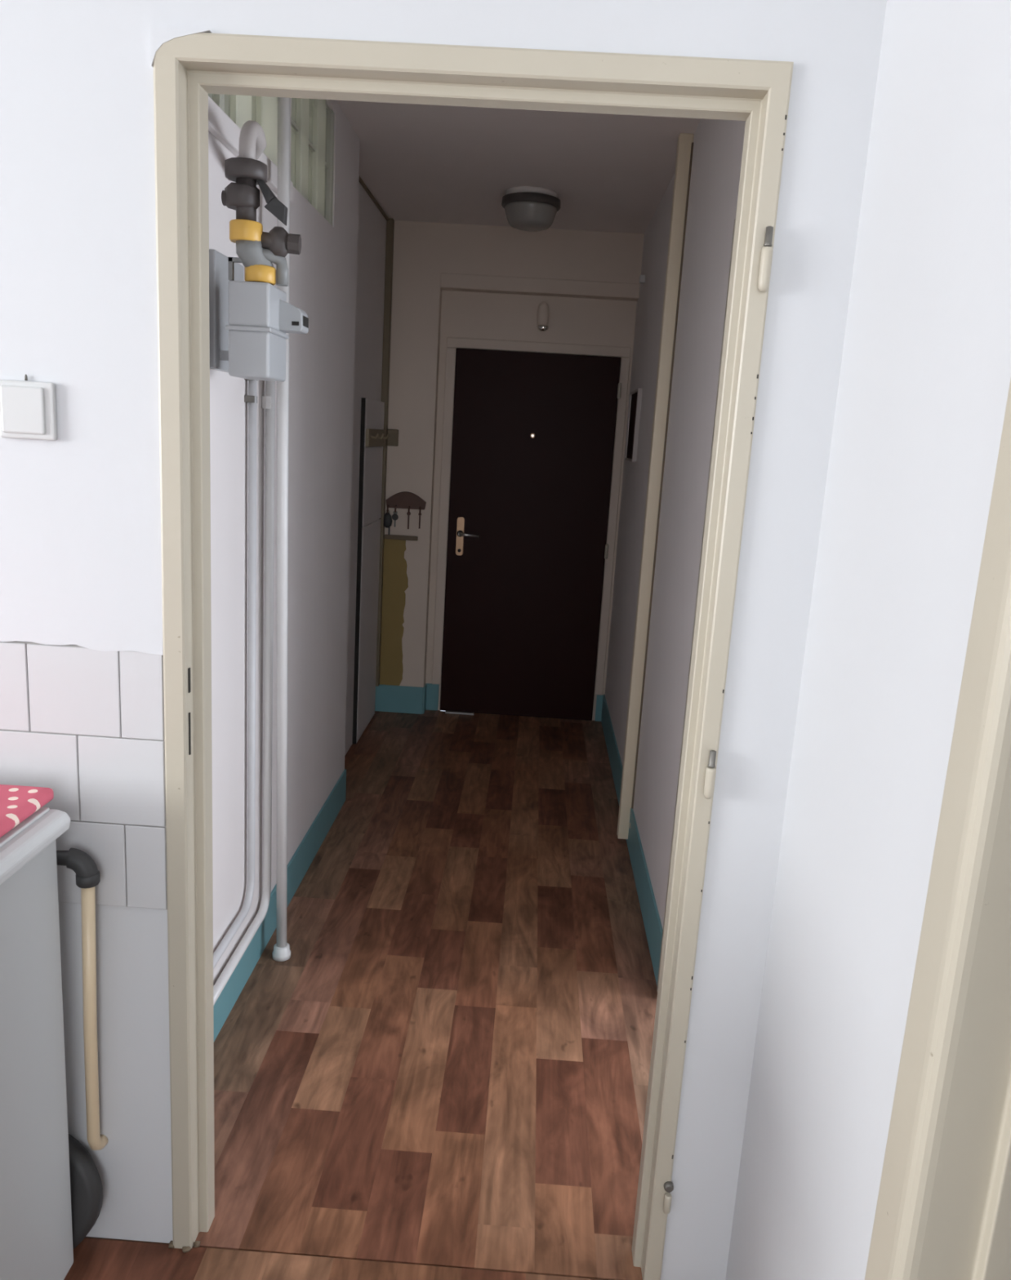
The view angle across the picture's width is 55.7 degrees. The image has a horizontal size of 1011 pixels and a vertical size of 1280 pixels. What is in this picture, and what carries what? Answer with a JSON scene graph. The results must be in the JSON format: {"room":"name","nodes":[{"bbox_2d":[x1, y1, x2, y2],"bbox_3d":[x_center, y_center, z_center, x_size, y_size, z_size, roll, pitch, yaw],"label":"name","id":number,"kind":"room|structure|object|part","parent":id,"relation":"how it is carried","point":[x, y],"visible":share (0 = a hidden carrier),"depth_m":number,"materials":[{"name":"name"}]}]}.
{"room":"kitchen","nodes":[
{"label":"kitchen","id":0,"kind":"room"},
{"bbox_2d":[208,97,359,986],"bbox_3d":[-0.681,-0.347,2.626,0.100,2.500,2.130,4,12,1],"label":"wall","id":1,"kind":"structure","parent":0,"point":[322,277],"depth_m":2.84,"materials":[{"name":"paint"}]},
{"bbox_2d":[213,378,257,968],"bbox_3d":[-0.656,0.024,2.029,0.026,1.575,0.808,4,12,1],"label":"pipe","id":2,"kind":"object","parent":1,"relation":"attached to","point":[251,398],"visible":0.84,"depth_m":2.41,"materials":[{"name":"metal"}]},
{"bbox_2d":[208,93,277,166],"bbox_3d":[-0.628,-1.294,2.057,0.081,0.340,0.750,4,12,1],"label":"window","id":3,"kind":"structure","parent":1,"relation":"in","point":[241,109],"depth_m":2.29,"materials":[{"name":"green glass"}]},
{"bbox_2d":[213,380,275,1005],"bbox_3d":[-0.655,0.052,2.107,0.034,1.662,0.949,4,12,1],"label":"pipe","id":4,"kind":"object","parent":1,"relation":"attached to","point":[268,400],"visible":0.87,"depth_m":2.54,"materials":[{"name":"white metal"}]},
{"bbox_2d":[208,96,293,202],"bbox_3d":[-0.586,-1.085,2.074,0.022,0.050,0.900,4,12,1],"label":"diagonal pipe","id":5,"kind":"object","parent":1,"relation":"attached to","point":[220,125],"depth_m":2.01,"materials":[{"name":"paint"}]},
{"bbox_2d":[208,248,308,382],"bbox_3d":[-0.519,-0.688,2.050,0.206,0.257,0.304,4,12,1],"label":"gas meter","id":6,"kind":"object","parent":1,"relation":"attached to","point":[250,322],"visible":1,"depth_m":1.94,"materials":[{"name":"grey paint"}]},
{"bbox_3d":[-0.612,-0.713,2.102,0.016,0.240,0.200,4,12,1],"label":"wall plate","id":7,"kind":"part","parent":6,"relation":"part of","materials":[{"name":"grey paint"}]},
{"bbox_2d":[221,120,301,286],"bbox_3d":[-0.543,-0.886,1.957,0.141,0.306,0.302,-8,16,-43],"label":"gas shutoff","id":8,"kind":"object","parent":1,"relation":"attached to","point":[256,249],"visible":0.99,"depth_m":1.88,"materials":[{"name":"paint"}]},
{"bbox_3d":[-0.459,-0.861,1.882,0.057,0.079,0.026,4,12,1],"label":"lever handle","id":9,"kind":"part","parent":8,"relation":"part of","materials":[{"name":"grey metal"}]},
{"bbox_3d":[-0.451,-0.794,1.913,0.080,0.039,0.038,2,12,-5],"label":"stem","id":10,"kind":"part","parent":8,"relation":"part of","materials":[{"name":"grey metal"}]},
{"bbox_2d":[213,768,346,1041],"bbox_3d":[-0.696,0.811,2.870,0.008,0.135,2.130,4,12,1],"label":"baseboard","id":11,"kind":"structure","parent":1,"relation":"attached to","point":[304,855],"depth_m":3.00,"materials":[{"name":"teal paint"}]},
{"bbox_2d":[290,97,334,225],"bbox_3d":[-0.600,-1.448,2.793,0.081,0.340,0.545,4,12,1],"label":"window","id":12,"kind":"structure","parent":1,"relation":"in","point":[312,127],"depth_m":2.84,"materials":[{"name":"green glass"}]},
{"bbox_2d":[63,709,657,1279],"bbox_3d":[-0.983,1.104,1.879,6.750,0.060,6.990,4,12,1],"label":"floor","id":13,"kind":"structure","parent":0,"point":[444,1073],"depth_m":2.41,"materials":[{"name":"laminate"}]},
{"bbox_2d":[0,807,73,1279],"bbox_3d":[-1.015,0.738,1.305,0.592,0.889,0.615,4,12,1],"label":"kitchen appliance","id":14,"kind":"object","parent":13,"relation":"on","point":[36,1229],"visible":1,"depth_m":1.48,"materials":[{"name":"metal"}]},
{"bbox_2d":[0,784,53,837],"bbox_3d":[-0.949,0.279,1.263,0.463,0.029,0.526,4,12,1],"label":"cloth","id":15,"kind":"object","parent":14,"relation":"on","point":[17,802],"visible":1,"depth_m":1.45,"materials":[{"name":"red fabric"}]},
{"bbox_3d":[-0.991,0.330,1.216,0.592,0.041,0.610,4,12,1],"label":"lid","id":16,"kind":"part","parent":14,"relation":"part of","materials":[{"name":"white metal"}]},
{"bbox_2d":[68,1133,102,1248],"bbox_3d":[-0.879,0.984,1.713,0.324,0.252,0.095,4,12,1],"label":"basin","id":17,"kind":"object","parent":13,"relation":"on","point":[86,1184],"visible":0.3,"depth_m":1.69,"materials":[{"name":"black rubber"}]},
{"bbox_2d":[271,97,290,961],"bbox_3d":[-0.571,-0.309,2.475,0.052,2.500,0.076,4,12,1],"label":"riser pipe","id":18,"kind":"object","parent":13,"relation":"on","point":[282,952],"visible":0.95,"depth_m":2.50,"materials":[{"name":"white metal"}]},
{"bbox_2d":[344,182,386,755],"bbox_3d":[-0.712,-0.706,4.306,0.120,2.500,1.300,4,12,1],"label":"wall","id":19,"kind":"structure","parent":0,"point":[368,406],"depth_m":4.48,"materials":[{"name":"paint"}]},
{"bbox_3d":[-0.692,-0.062,4.782,0.020,1.043,0.510,4,12,1],"label":"panel","id":20,"kind":"part","parent":19,"relation":"part of","materials":[{"name":"paint"}]},
{"bbox_3d":[-0.644,-0.859,4.613,0.020,0.580,0.510,4,12,1],"label":"panel","id":21,"kind":"part","parent":19,"relation":"part of","materials":[{"name":"paint"}]},
{"bbox_2d":[358,176,394,686],"bbox_3d":[-0.651,-0.780,4.313,0.032,2.349,1.250,4,12,1],"label":"trim","id":22,"kind":"structure","parent":19,"relation":"attached to","point":[389,222],"depth_m":4.79,"materials":[{"name":"beige wood"}]},
{"bbox_2d":[365,428,389,446],"bbox_3d":[-0.602,-0.966,4.574,0.053,0.080,0.460,4,12,1],"label":"rail","id":23,"kind":"object","parent":19,"relation":"attached to","point":[374,437],"visible":1,"depth_m":4.50,"materials":[{"name":"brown wood"}]},
{"bbox_2d":[0,0,886,1279],"bbox_3d":[-1.853,-0.194,1.573,4.863,2.500,0.080,4,12,1],"label":"wall","id":24,"kind":"structure","parent":0,"point":[82,695],"depth_m":1.47,"materials":[{"name":"white paint"}]},
{"bbox_2d":[0,374,57,440],"bbox_3d":[-0.730,-0.355,1.457,0.086,0.096,0.016,4,12,1],"label":"light switch","id":25,"kind":"object","parent":24,"relation":"attached to","point":[28,409],"visible":1,"depth_m":1.45,"materials":[{"name":"white plastic"}]},
{"bbox_2d":[56,847,107,1150],"bbox_3d":[-0.739,0.630,1.642,0.109,0.594,0.061,4,12,1],"label":"drain pipe","id":26,"kind":"object","parent":24,"relation":"attached to","point":[87,873],"visible":0.94,"depth_m":1.61,"materials":[{"name":"beige plastic"}]},
{"bbox_2d":[153,32,793,1279],"bbox_3d":[-0.108,0.153,1.574,0.909,2.024,0.101,4,12,1],"label":"door frame","id":27,"kind":"structure","parent":24,"relation":"attached to","point":[187,68],"depth_m":1.46,"materials":[{"name":"beige paint"}]},
{"bbox_2d":[379,220,644,720],"bbox_3d":[-0.019,-0.816,5.017,1.453,2.500,0.192,4,12,1],"label":"wall","id":28,"kind":"structure","parent":0,"point":[424,313],"depth_m":4.83,"materials":[{"name":"paint"}]},
{"bbox_2d":[383,510,391,534],"bbox_3d":[-0.612,-0.610,4.950,0.052,0.128,0.023,4,12,1],"label":"pouch","id":29,"kind":"object","parent":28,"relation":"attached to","point":[387,517],"visible":1,"depth_m":4.94,"materials":[{"name":"black leather"}]},
{"bbox_2d":[386,429,398,446],"bbox_3d":[-0.575,-1.033,4.881,0.053,0.083,0.030,4,12,1],"label":"junction box","id":30,"kind":"object","parent":28,"relation":"attached to","point":[393,439],"visible":0.97,"depth_m":4.87,"materials":[{"name":"beige plastic"}]},
{"bbox_2d":[374,684,423,714],"bbox_3d":[-0.580,0.321,5.176,0.268,0.150,0.008,4,12,1],"label":"baseboard","id":31,"kind":"structure","parent":28,"relation":"attached to","point":[388,698],"depth_m":5.17,"materials":[{"name":"teal paint"}]},
{"bbox_2d":[384,534,417,541],"bbox_3d":[-0.544,-0.534,4.989,0.173,0.022,0.022,4,12,1],"label":"ledge","id":32,"kind":"object","parent":28,"relation":"attached to","point":[386,536],"visible":1,"depth_m":4.98,"materials":[{"name":"paint"}]},
{"bbox_2d":[385,491,426,514],"bbox_3d":[-0.516,-0.709,4.939,0.208,0.114,0.044,4,12,1],"label":"key rack","id":33,"kind":"object","parent":28,"relation":"attached to","point":[403,500],"visible":1,"depth_m":4.94,"materials":[{"name":"brown wood"}]},
{"bbox_2d":[391,511,398,527],"bbox_3d":[-0.571,-0.626,4.941,0.034,0.084,0.008,4,12,1],"label":"key","id":34,"kind":"object","parent":33,"relation":"hanging from","point":[394,517],"visible":1,"depth_m":4.94,"materials":[{"name":"metal"}]},
{"bbox_2d":[406,511,410,528],"bbox_3d":[-0.501,-0.618,4.943,0.020,0.090,0.003,4,12,1],"label":"key","id":35,"kind":"object","parent":33,"relation":"hanging from","point":[407,513],"visible":1,"depth_m":4.94,"materials":[{"name":"grey metal"}]},
{"bbox_3d":[-0.502,-0.610,4.944,0.008,0.072,0.003,4,12,1],"label":"blade","id":36,"kind":"part","parent":35,"relation":"part of","materials":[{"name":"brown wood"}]},
{"bbox_2d":[417,513,421,528],"bbox_3d":[-0.443,-0.617,4.941,0.016,0.082,0.003,4,12,1],"label":"key","id":37,"kind":"object","parent":33,"relation":"hanging from","point":[419,514],"visible":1,"depth_m":4.94,"materials":[{"name":"grey metal"}]},
{"bbox_3d":[-0.444,-0.609,4.942,0.008,0.066,0.003,4,12,1],"label":"blade","id":38,"kind":"part","parent":37,"relation":"part of","materials":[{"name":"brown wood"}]},
{"bbox_2d":[422,683,603,721],"bbox_3d":[0.042,0.350,5.209,0.975,0.150,0.090,4,12,1],"label":"baseboard","id":39,"kind":"structure","parent":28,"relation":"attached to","point":[430,694],"depth_m":5.25,"materials":[{"name":"teal paint"}]},
{"bbox_2d":[431,337,631,720],"bbox_3d":[0.110,-0.540,5.021,0.936,1.974,0.088,4,12,1],"label":"door","id":40,"kind":"structure","parent":28,"relation":"in","point":[532,442],"depth_m":5.02,"materials":[{"name":"paint"}]},
{"bbox_3d":[-0.239,-0.547,5.041,0.041,0.204,0.007,4,12,1],"label":"handle plate","id":41,"kind":"part","parent":40,"relation":"part of","materials":[{"name":"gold metal"}]},
{"bbox_3d":[-0.193,-0.551,5.007,0.110,0.020,0.044,4,12,1],"label":"lever","id":42,"kind":"part","parent":40,"relation":"part of","materials":[{"name":"metal"}]},
{"bbox_2d":[440,272,639,298],"bbox_3d":[0.169,-1.748,4.714,0.983,0.068,0.008,4,12,1],"label":"trim","id":43,"kind":"structure","parent":28,"relation":"attached to","point":[446,280],"depth_m":4.71,"materials":[{"name":"paint"}]},
{"bbox_2d":[537,302,548,331],"bbox_3d":[0.191,-1.627,4.812,0.064,0.142,0.041,4,12,1],"label":"door chime","id":44,"kind":"object","parent":28,"relation":"attached to","point":[543,308],"visible":1,"depth_m":4.80,"materials":[{"name":"paint"}]},
{"bbox_2d":[336,100,701,233],"bbox_3d":[-0.009,-1.716,3.039,1.453,0.080,3.690,4,12,1],"label":"ceiling","id":45,"kind":"structure","parent":0,"point":[606,172],"depth_m":3.56,"materials":[{"name":"paint"}]},
{"bbox_2d":[501,186,559,231],"bbox_3d":[0.106,-1.801,4.014,0.248,0.145,0.248,4,12,1],"label":"ceiling lamp","id":46,"kind":"object","parent":45,"relation":"attached to","point":[526,208],"visible":1,"depth_m":3.93,"materials":[{"name":"glass"}]},
{"bbox_3d":[0.104,-1.773,4.020,0.224,0.087,0.224,4,12,1],"label":"lamp shade","id":47,"kind":"part","parent":46,"relation":"part of","materials":[{"name":"white glass"}]},
{"bbox_3d":[0.109,-1.859,4.002,0.216,0.026,0.216,4,12,1],"label":"ceiling plate","id":48,"kind":"part","parent":46,"relation":"part of","materials":[{"name":"paint"}]},
{"bbox_2d":[604,0,1010,1279],"bbox_3d":[0.553,-0.239,2.459,0.112,2.500,5.190,4,12,1],"label":"wall","id":49,"kind":"structure","parent":0,"point":[925,372],"depth_m":1.24,"materials":[{"name":"white paint"}]},
{"bbox_2d":[600,694,662,986],"bbox_3d":[0.485,0.641,3.952,0.008,0.155,2.615,4,12,1],"label":"baseboard","id":50,"kind":"structure","parent":49,"relation":"attached to","point":[651,918],"depth_m":3.25,"materials":[{"name":"teal paint"}]},
{"bbox_2d":[624,388,642,462],"bbox_3d":[0.597,-1.001,4.470,0.020,0.324,0.390,4,12,1],"label":"framed mirror","id":51,"kind":"object","parent":49,"relation":"attached to","point":[635,397],"visible":1,"depth_m":4.40,"materials":[{"name":"black mirror"}]},
{"bbox_3d":[0.604,-1.039,4.653,0.020,0.310,0.015,4,12,1],"label":"frame","id":52,"kind":"part","parent":51,"relation":"part of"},
{"bbox_3d":[0.588,-0.848,4.502,0.020,0.012,0.360,4,12,1],"label":"frame","id":53,"kind":"part","parent":51,"relation":"part of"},
{"bbox_3d":[0.600,-1.000,4.470,0.014,0.300,0.360,4,12,1],"label":"dark panel","id":54,"kind":"part","parent":51,"relation":"part of","materials":[{"name":"black mirror"}]},
{"bbox_3d":[0.606,-1.153,4.438,0.020,0.012,0.360,4,12,1],"label":"frame","id":55,"kind":"part","parent":51,"relation":"part of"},
{"bbox_3d":[0.590,-0.962,4.287,0.020,0.310,0.015,4,12,1],"label":"frame","id":56,"kind":"part","parent":51,"relation":"part of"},
{"bbox_2d":[639,274,644,284],"bbox_3d":[0.639,-1.686,4.468,0.025,0.035,0.040,4,12,1],"label":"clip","id":57,"kind":"object","parent":49,"relation":"attached to","point":[642,277],"visible":1,"depth_m":4.45,"materials":[{"name":"white plastic"}]},
{"bbox_2d":[616,133,693,839],"bbox_3d":[0.522,-0.454,3.404,0.047,2.475,0.045,4,12,1],"label":"trim","id":58,"kind":"structure","parent":49,"relation":"attached to","point":[684,140],"depth_m":3.35,"materials":[{"name":"beige paint"}]},
{"bbox_2d":[656,218,735,991],"bbox_3d":[0.528,0.085,2.060,0.120,2.030,0.855,4,12,1],"label":"door frame","id":59,"kind":"structure","parent":49,"relation":"attached to","point":[735,219],"depth_m":2.44,"materials":[{"name":"beige paint"}]},
{"bbox_2d":[864,377,1010,1279],"bbox_3d":[0.470,0.393,0.519,0.122,2.060,0.944,4,12,1],"label":"door frame","id":60,"kind":"structure","parent":49,"relation":"attached to","point":[943,1210],"depth_m":0.93,"materials":[{"name":"beige paint"}]}
]}

